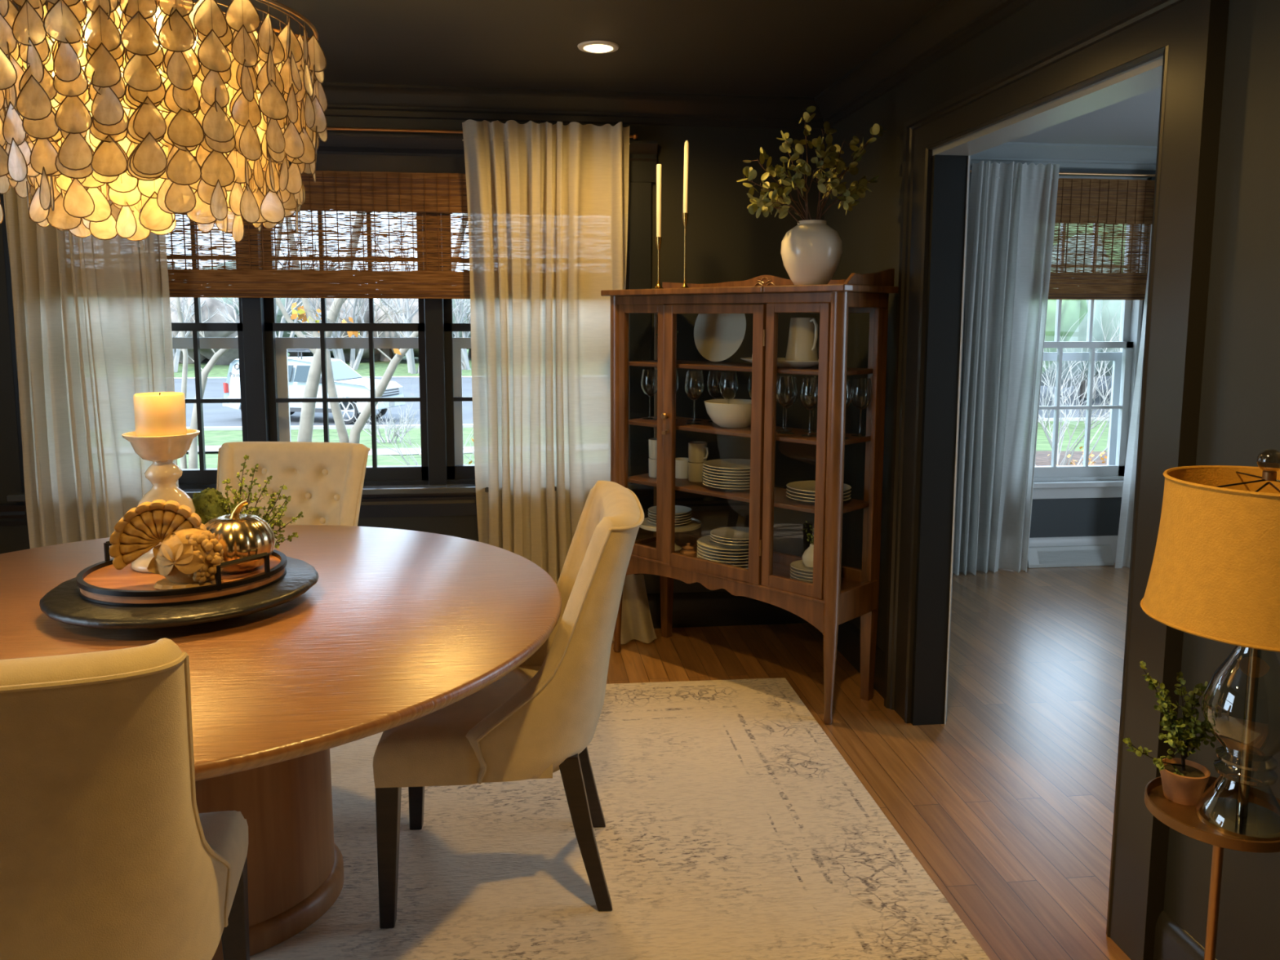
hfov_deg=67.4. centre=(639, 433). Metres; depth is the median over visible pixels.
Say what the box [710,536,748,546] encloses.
dinner plate
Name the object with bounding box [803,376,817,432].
wine glass
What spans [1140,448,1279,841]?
table lamp
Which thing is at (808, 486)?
dinner plate
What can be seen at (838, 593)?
china cabinet
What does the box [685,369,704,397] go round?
bowl
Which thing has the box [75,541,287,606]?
serving tray
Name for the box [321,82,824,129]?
trim
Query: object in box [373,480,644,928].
dining chair
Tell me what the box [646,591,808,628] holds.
baseboard
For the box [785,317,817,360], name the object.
pitcher
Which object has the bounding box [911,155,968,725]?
door jamb
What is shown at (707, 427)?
shelf
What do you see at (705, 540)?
dinner plate
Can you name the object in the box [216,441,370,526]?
dining chair
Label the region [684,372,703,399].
bowl
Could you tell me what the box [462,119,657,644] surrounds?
curtain
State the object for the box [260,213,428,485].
window
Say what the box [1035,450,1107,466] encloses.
sidewalk
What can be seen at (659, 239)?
candle holder
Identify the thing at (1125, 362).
window
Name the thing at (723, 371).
bowl
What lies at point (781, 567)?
shelf
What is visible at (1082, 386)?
tree
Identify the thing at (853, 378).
bowl
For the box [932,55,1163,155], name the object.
trim
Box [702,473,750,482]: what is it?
dinner plate
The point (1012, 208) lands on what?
curtain
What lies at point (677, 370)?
bowl
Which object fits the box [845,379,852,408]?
bowl
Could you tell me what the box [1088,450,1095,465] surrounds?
plant
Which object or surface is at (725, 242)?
wall
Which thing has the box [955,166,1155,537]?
wall
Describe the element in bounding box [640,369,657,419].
wine glass
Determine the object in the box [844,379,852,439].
wine glass
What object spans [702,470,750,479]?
dinner plate
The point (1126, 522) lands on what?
curtain
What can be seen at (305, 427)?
tree
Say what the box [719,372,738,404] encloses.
wine glass
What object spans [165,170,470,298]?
blind
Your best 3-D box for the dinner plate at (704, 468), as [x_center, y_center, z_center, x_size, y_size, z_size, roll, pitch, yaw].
[0.385,0.152,3.868,0.264,0.018,0.264,7,9,44]
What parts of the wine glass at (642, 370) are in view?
stem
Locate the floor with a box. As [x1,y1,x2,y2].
[606,563,1130,959]
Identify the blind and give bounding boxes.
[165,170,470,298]
[1048,177,1155,300]
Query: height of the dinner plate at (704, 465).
0.018 m
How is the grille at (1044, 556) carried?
attached to the floor vent at (1077, 555)
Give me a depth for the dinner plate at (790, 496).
3.57 m
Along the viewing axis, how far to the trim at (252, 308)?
4.22 m
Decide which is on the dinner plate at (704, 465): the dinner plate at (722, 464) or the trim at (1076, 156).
the dinner plate at (722, 464)
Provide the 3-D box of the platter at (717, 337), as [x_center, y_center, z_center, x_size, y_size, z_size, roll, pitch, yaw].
[0.327,-0.428,3.925,0.272,0.268,0.058,7,10,44]
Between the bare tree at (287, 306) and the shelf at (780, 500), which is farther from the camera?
the bare tree at (287, 306)
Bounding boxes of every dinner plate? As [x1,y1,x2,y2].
[648,505,692,515]
[648,511,692,518]
[648,513,691,520]
[648,515,691,523]
[648,518,691,526]
[697,534,748,550]
[697,542,748,553]
[697,545,748,556]
[697,548,748,559]
[697,551,748,563]
[697,554,748,565]
[702,458,750,470]
[702,464,750,473]
[702,467,750,476]
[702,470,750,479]
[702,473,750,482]
[702,475,750,484]
[702,479,750,488]
[702,481,750,490]
[710,526,749,540]
[710,533,748,543]
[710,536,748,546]
[735,565,748,568]
[786,480,851,493]
[786,487,851,497]
[786,490,851,500]
[786,493,851,503]
[790,560,813,573]
[790,566,813,576]
[790,569,813,579]
[790,572,813,582]
[790,575,813,583]
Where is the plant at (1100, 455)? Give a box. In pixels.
[1098,450,1106,462]
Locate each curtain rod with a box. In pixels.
[326,126,638,139]
[969,169,1155,177]
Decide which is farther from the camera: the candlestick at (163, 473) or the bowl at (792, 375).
the bowl at (792, 375)
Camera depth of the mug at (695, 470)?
3.99 m
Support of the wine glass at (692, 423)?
on the china cabinet
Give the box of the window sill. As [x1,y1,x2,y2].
[6,482,653,502]
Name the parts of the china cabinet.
leg, fixed panel, knob, leg, door, fixed panel, leg, leg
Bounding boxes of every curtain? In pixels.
[3,185,178,548]
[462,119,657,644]
[952,160,1059,575]
[1115,248,1151,568]
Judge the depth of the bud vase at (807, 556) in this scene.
3.60 m
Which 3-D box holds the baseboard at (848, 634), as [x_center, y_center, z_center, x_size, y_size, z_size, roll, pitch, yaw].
[0.892,0.886,4.118,0.016,0.165,1.010,-1,7,-7]
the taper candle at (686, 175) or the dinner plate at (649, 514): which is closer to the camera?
the taper candle at (686, 175)
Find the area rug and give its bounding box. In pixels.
[249,677,990,959]
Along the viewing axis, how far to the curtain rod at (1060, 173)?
5.41 m
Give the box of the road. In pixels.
[173,375,1111,426]
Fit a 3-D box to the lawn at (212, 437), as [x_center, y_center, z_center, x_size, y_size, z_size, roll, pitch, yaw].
[-1.870,0.592,15.442,80.000,0.964,21.250,-1,7,-7]
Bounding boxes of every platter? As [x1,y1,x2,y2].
[693,313,746,361]
[740,357,818,368]
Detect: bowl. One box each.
[640,369,657,396]
[675,369,679,393]
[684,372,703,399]
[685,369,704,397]
[704,399,751,427]
[706,370,725,399]
[776,375,795,406]
[776,376,797,408]
[800,377,817,409]
[803,376,817,406]
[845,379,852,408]
[850,377,872,409]
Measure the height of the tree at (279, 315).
6.479 m
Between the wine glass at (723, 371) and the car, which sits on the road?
the car
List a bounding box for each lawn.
[173,349,471,377]
[177,420,1108,468]
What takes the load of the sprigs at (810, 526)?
on the bud vase at (807, 556)
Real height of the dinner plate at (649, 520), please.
0.018 m
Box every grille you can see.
[381,387,399,397]
[1037,549,1103,564]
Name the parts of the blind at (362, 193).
woven panel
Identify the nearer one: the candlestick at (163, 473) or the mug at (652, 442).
the candlestick at (163, 473)
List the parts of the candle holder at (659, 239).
stem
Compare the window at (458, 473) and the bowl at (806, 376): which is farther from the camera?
the window at (458, 473)
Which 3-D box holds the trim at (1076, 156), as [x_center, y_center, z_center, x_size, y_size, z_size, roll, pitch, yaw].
[2.471,-1.557,5.401,3.255,0.120,0.085,-1,7,-7]
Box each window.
[166,222,248,488]
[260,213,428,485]
[441,213,475,484]
[1033,175,1151,481]
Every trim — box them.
[0,182,651,492]
[0,490,782,525]
[239,182,629,484]
[288,133,657,182]
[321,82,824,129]
[814,0,1035,127]
[884,0,1229,959]
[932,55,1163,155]
[970,142,1157,170]
[1032,224,1151,499]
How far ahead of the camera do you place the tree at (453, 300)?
56.01 m
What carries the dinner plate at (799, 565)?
on the dinner plate at (791, 567)
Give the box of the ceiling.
[13,0,1160,146]
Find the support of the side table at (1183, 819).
on the floor
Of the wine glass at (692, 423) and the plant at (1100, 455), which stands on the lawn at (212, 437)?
the plant at (1100, 455)
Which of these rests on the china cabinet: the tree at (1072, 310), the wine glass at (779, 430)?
the wine glass at (779, 430)
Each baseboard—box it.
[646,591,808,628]
[817,620,885,698]
[1028,535,1118,563]
[1153,910,1217,959]
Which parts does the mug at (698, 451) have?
handle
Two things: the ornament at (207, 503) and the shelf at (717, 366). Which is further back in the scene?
the shelf at (717, 366)
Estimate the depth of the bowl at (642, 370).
4.10 m
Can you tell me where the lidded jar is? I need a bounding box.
[680,542,697,556]
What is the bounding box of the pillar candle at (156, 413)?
[133,391,186,436]
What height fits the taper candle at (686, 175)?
0.300 m
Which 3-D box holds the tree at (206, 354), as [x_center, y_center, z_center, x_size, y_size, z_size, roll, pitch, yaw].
[-26.060,-5.952,54.002,9.632,5.163,6.104,1,7,6]
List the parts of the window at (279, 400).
sash, sash, screen frame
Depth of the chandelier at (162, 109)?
1.93 m
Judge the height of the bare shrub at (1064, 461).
2.899 m
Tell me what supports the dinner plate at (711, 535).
on the dinner plate at (711, 538)
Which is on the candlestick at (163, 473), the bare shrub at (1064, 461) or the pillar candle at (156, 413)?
the pillar candle at (156, 413)
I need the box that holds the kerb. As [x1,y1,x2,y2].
[186,417,1108,430]
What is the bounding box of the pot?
[1160,757,1210,805]
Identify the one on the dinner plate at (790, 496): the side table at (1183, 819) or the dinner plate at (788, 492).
the dinner plate at (788, 492)
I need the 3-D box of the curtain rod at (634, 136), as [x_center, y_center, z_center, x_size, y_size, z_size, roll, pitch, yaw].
[-1.344,-1.284,4.057,2.687,0.035,0.073,-1,7,-7]
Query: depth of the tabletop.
1.68 m
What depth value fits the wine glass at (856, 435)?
3.53 m
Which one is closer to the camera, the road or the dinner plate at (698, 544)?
the dinner plate at (698, 544)
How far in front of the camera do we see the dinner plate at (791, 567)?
3.61 m
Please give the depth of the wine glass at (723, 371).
3.99 m
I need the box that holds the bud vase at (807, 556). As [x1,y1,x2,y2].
[801,542,813,567]
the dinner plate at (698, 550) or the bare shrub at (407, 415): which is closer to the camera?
the dinner plate at (698, 550)
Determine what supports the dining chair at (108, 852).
on the area rug
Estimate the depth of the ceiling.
3.43 m
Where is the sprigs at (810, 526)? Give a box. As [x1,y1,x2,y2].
[802,520,813,544]
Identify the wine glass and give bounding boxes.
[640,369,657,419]
[675,369,679,420]
[684,372,703,424]
[685,369,704,421]
[706,370,725,422]
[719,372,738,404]
[747,372,751,398]
[775,375,795,431]
[776,376,797,434]
[800,377,817,436]
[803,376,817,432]
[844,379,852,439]
[850,377,872,436]
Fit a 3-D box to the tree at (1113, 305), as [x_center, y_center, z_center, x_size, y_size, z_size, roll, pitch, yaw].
[13.206,-4.372,33.789,8.846,6.447,7.531,-1,7,-7]
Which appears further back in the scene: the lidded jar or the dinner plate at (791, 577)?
the lidded jar
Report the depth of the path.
19.36 m
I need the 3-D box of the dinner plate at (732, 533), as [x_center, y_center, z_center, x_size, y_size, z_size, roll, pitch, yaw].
[0.395,0.410,3.881,0.224,0.018,0.224,7,9,43]
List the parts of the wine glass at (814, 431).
stem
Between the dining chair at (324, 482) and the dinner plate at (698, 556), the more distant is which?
the dinner plate at (698, 556)
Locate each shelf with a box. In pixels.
[627,473,868,513]
[628,360,872,375]
[628,416,871,444]
[642,541,861,590]
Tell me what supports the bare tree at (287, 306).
on the lawn at (380, 366)
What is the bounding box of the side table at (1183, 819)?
[1144,776,1279,959]
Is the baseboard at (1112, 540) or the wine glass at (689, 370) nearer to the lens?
the wine glass at (689, 370)
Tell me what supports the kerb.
on the road
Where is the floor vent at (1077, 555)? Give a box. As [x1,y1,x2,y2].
[1026,544,1114,568]
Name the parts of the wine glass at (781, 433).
stem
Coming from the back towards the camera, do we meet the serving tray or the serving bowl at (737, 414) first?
the serving bowl at (737, 414)
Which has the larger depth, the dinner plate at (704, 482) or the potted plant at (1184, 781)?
the dinner plate at (704, 482)
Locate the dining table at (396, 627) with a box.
[0,524,561,959]
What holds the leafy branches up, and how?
on the ceramic vase at (811, 251)
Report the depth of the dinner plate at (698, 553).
3.84 m
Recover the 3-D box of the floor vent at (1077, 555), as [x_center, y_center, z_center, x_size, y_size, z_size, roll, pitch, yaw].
[2.542,0.728,5.680,0.540,0.114,0.057,-1,7,-7]
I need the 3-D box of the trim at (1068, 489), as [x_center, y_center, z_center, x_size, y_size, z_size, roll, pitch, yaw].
[2.573,-0.530,5.570,0.995,1.840,0.080,-1,7,-7]
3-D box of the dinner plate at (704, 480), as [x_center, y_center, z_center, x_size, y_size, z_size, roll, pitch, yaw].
[0.385,0.198,3.873,0.264,0.018,0.264,7,9,44]
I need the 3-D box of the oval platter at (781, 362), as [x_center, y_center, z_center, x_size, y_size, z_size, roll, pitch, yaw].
[0.549,-0.266,3.625,0.400,0.029,0.208,7,9,44]
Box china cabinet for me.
[600,268,897,724]
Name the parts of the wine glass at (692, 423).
stem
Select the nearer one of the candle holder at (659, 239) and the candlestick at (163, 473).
the candlestick at (163, 473)
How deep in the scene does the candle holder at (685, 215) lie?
3.93 m
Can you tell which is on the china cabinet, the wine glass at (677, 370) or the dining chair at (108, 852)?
the wine glass at (677, 370)
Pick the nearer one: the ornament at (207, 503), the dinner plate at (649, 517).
the ornament at (207, 503)
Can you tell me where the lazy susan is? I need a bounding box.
[39,556,318,629]
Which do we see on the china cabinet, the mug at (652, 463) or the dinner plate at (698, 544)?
the mug at (652, 463)
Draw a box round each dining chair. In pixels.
[0,637,249,959]
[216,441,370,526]
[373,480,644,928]
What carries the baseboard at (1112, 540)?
attached to the wall at (1074, 517)
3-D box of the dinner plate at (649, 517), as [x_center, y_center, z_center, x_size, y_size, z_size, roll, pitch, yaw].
[0.129,0.370,4.142,0.190,0.018,0.190,7,9,44]
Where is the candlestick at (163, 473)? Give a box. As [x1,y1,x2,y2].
[121,428,199,573]
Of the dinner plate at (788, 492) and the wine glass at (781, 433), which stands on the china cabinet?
the wine glass at (781, 433)
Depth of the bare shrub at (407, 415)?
21.54 m
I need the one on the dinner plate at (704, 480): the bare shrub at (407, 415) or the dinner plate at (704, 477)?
the dinner plate at (704, 477)
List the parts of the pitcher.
handle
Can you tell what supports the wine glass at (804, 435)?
on the china cabinet
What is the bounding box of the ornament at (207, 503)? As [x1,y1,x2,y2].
[191,487,229,524]
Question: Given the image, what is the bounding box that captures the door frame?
[943,155,969,724]
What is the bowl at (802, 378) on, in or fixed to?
on the wine glass at (804, 435)
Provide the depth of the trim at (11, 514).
4.33 m
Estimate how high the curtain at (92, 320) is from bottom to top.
2.277 m
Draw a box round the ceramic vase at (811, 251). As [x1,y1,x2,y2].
[780,219,842,284]
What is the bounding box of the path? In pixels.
[187,445,474,455]
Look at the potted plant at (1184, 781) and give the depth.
1.71 m
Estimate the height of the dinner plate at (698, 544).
0.018 m
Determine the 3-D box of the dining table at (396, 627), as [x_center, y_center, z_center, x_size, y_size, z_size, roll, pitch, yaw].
[-1.113,0.788,2.348,1.844,0.750,1.844,-1,7,-7]
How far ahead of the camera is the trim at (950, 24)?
3.27 m
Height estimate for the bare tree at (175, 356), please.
8.064 m
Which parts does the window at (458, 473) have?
sash, sash, frame, screen frame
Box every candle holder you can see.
[651,236,662,288]
[680,213,688,288]
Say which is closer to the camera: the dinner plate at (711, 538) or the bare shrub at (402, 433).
the dinner plate at (711, 538)
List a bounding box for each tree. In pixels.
[167,259,221,372]
[169,211,311,469]
[169,297,239,364]
[202,262,374,357]
[214,218,360,353]
[223,213,467,443]
[288,253,385,369]
[304,282,418,361]
[357,227,468,373]
[379,298,471,358]
[452,298,471,369]
[1040,235,1121,387]
[1041,269,1088,373]
[1053,223,1126,398]
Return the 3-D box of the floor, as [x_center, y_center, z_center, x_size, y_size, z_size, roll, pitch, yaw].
[0.828,1.331,1.606,7.900,0.120,8.250,-1,7,-7]
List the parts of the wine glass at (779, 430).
stem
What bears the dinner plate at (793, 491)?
on the dinner plate at (788, 492)
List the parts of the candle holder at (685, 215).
stem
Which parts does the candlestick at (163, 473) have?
dish, stem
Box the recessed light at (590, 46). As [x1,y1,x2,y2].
[577,40,618,53]
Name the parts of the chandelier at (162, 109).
ring frame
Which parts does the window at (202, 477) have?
frame, sash, screen frame, sash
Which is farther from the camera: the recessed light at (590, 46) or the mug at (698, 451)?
the mug at (698, 451)
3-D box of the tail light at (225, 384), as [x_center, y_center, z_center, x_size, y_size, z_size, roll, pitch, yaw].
[-11.568,-1.278,26.846,0.073,0.279,0.150,2,7,13]
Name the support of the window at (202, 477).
in the wall at (725, 242)
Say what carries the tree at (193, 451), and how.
on the lawn at (212, 437)
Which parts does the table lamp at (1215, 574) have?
shade trim, lamp shade, shade trim, glass, plate, rod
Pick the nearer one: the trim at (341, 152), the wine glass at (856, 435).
the wine glass at (856, 435)
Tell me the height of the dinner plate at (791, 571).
0.018 m
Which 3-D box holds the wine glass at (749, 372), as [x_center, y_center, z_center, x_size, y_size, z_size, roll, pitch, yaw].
[0.473,-0.139,3.881,0.080,0.212,0.080,7,9,43]
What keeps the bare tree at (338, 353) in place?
on the lawn at (380, 366)
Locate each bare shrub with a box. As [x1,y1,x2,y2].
[352,396,420,443]
[377,403,474,465]
[1035,299,1120,466]
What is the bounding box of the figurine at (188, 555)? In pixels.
[109,499,224,590]
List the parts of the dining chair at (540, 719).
leg, leg, seat, backrest, leg, leg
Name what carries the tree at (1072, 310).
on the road
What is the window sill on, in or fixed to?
attached to the wall at (725, 242)
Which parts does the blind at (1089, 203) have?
woven panel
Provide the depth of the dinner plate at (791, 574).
3.62 m
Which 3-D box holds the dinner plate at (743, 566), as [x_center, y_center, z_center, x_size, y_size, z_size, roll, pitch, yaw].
[0.377,0.522,3.912,0.290,0.018,0.290,7,9,44]
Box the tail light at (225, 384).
[222,382,228,392]
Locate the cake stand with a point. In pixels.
(695, 524)
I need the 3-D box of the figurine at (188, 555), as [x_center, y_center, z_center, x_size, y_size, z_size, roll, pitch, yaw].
[-1.070,0.254,2.174,0.238,0.198,0.126,-2,7,-19]
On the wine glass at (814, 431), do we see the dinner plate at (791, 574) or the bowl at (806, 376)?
the bowl at (806, 376)
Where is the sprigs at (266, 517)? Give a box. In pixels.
[221,454,303,548]
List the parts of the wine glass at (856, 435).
stem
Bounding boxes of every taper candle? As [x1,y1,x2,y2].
[656,162,662,236]
[683,140,688,213]
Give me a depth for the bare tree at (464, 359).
51.08 m
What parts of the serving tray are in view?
handle, handle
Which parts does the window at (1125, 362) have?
screen frame, sash, sash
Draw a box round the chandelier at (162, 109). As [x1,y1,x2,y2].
[0,0,328,242]
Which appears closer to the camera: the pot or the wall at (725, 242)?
the pot
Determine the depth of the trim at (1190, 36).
2.13 m
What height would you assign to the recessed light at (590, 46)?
0.016 m
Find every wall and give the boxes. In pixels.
[0,115,826,593]
[824,0,1279,959]
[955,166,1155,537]
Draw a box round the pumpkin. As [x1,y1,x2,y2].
[204,497,275,573]
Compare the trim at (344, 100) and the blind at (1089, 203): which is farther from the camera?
the blind at (1089, 203)
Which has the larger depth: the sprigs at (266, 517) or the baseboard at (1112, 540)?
the baseboard at (1112, 540)
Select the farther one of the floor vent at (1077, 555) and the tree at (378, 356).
the tree at (378, 356)
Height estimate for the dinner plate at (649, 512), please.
0.018 m
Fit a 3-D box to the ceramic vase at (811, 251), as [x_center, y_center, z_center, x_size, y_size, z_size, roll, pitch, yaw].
[0.621,-0.650,3.477,0.220,0.233,0.220,-1,7,-7]
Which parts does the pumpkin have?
stem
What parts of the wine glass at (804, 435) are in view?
stem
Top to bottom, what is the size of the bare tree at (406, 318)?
7.710 m
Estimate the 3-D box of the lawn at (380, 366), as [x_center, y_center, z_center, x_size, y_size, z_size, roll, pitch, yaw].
[-8.853,-6.550,72.196,180.000,1.500,50.000,-1,7,-7]
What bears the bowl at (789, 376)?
on the wine glass at (781, 433)
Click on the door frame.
(968, 164)
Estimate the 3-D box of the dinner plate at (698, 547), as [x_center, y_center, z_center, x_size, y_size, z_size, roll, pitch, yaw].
[0.377,0.472,3.906,0.290,0.018,0.290,7,9,44]
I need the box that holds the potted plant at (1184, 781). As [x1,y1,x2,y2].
[1122,661,1218,805]
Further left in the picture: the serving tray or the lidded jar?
the serving tray
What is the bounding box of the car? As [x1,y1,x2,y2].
[222,348,405,424]
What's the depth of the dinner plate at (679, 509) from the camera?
4.16 m
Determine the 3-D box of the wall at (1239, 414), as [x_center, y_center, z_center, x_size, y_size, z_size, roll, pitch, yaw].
[1.266,0.064,1.508,0.115,2.420,7.850,-1,7,-7]
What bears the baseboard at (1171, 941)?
attached to the wall at (1239, 414)
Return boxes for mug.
[648,438,657,458]
[648,457,657,478]
[675,457,688,479]
[688,440,708,462]
[688,461,703,482]
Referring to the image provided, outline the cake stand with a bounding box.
[639,517,701,551]
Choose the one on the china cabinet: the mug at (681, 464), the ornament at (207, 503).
the mug at (681, 464)
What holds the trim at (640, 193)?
attached to the wall at (725, 242)
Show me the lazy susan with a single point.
(63, 603)
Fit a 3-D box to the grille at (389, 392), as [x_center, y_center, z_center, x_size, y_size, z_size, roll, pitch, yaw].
[-6.972,-1.126,26.623,0.036,0.186,1.128,2,7,13]
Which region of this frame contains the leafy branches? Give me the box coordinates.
[737,106,886,223]
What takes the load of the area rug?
on the floor
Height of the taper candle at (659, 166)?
0.306 m
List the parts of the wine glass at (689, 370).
stem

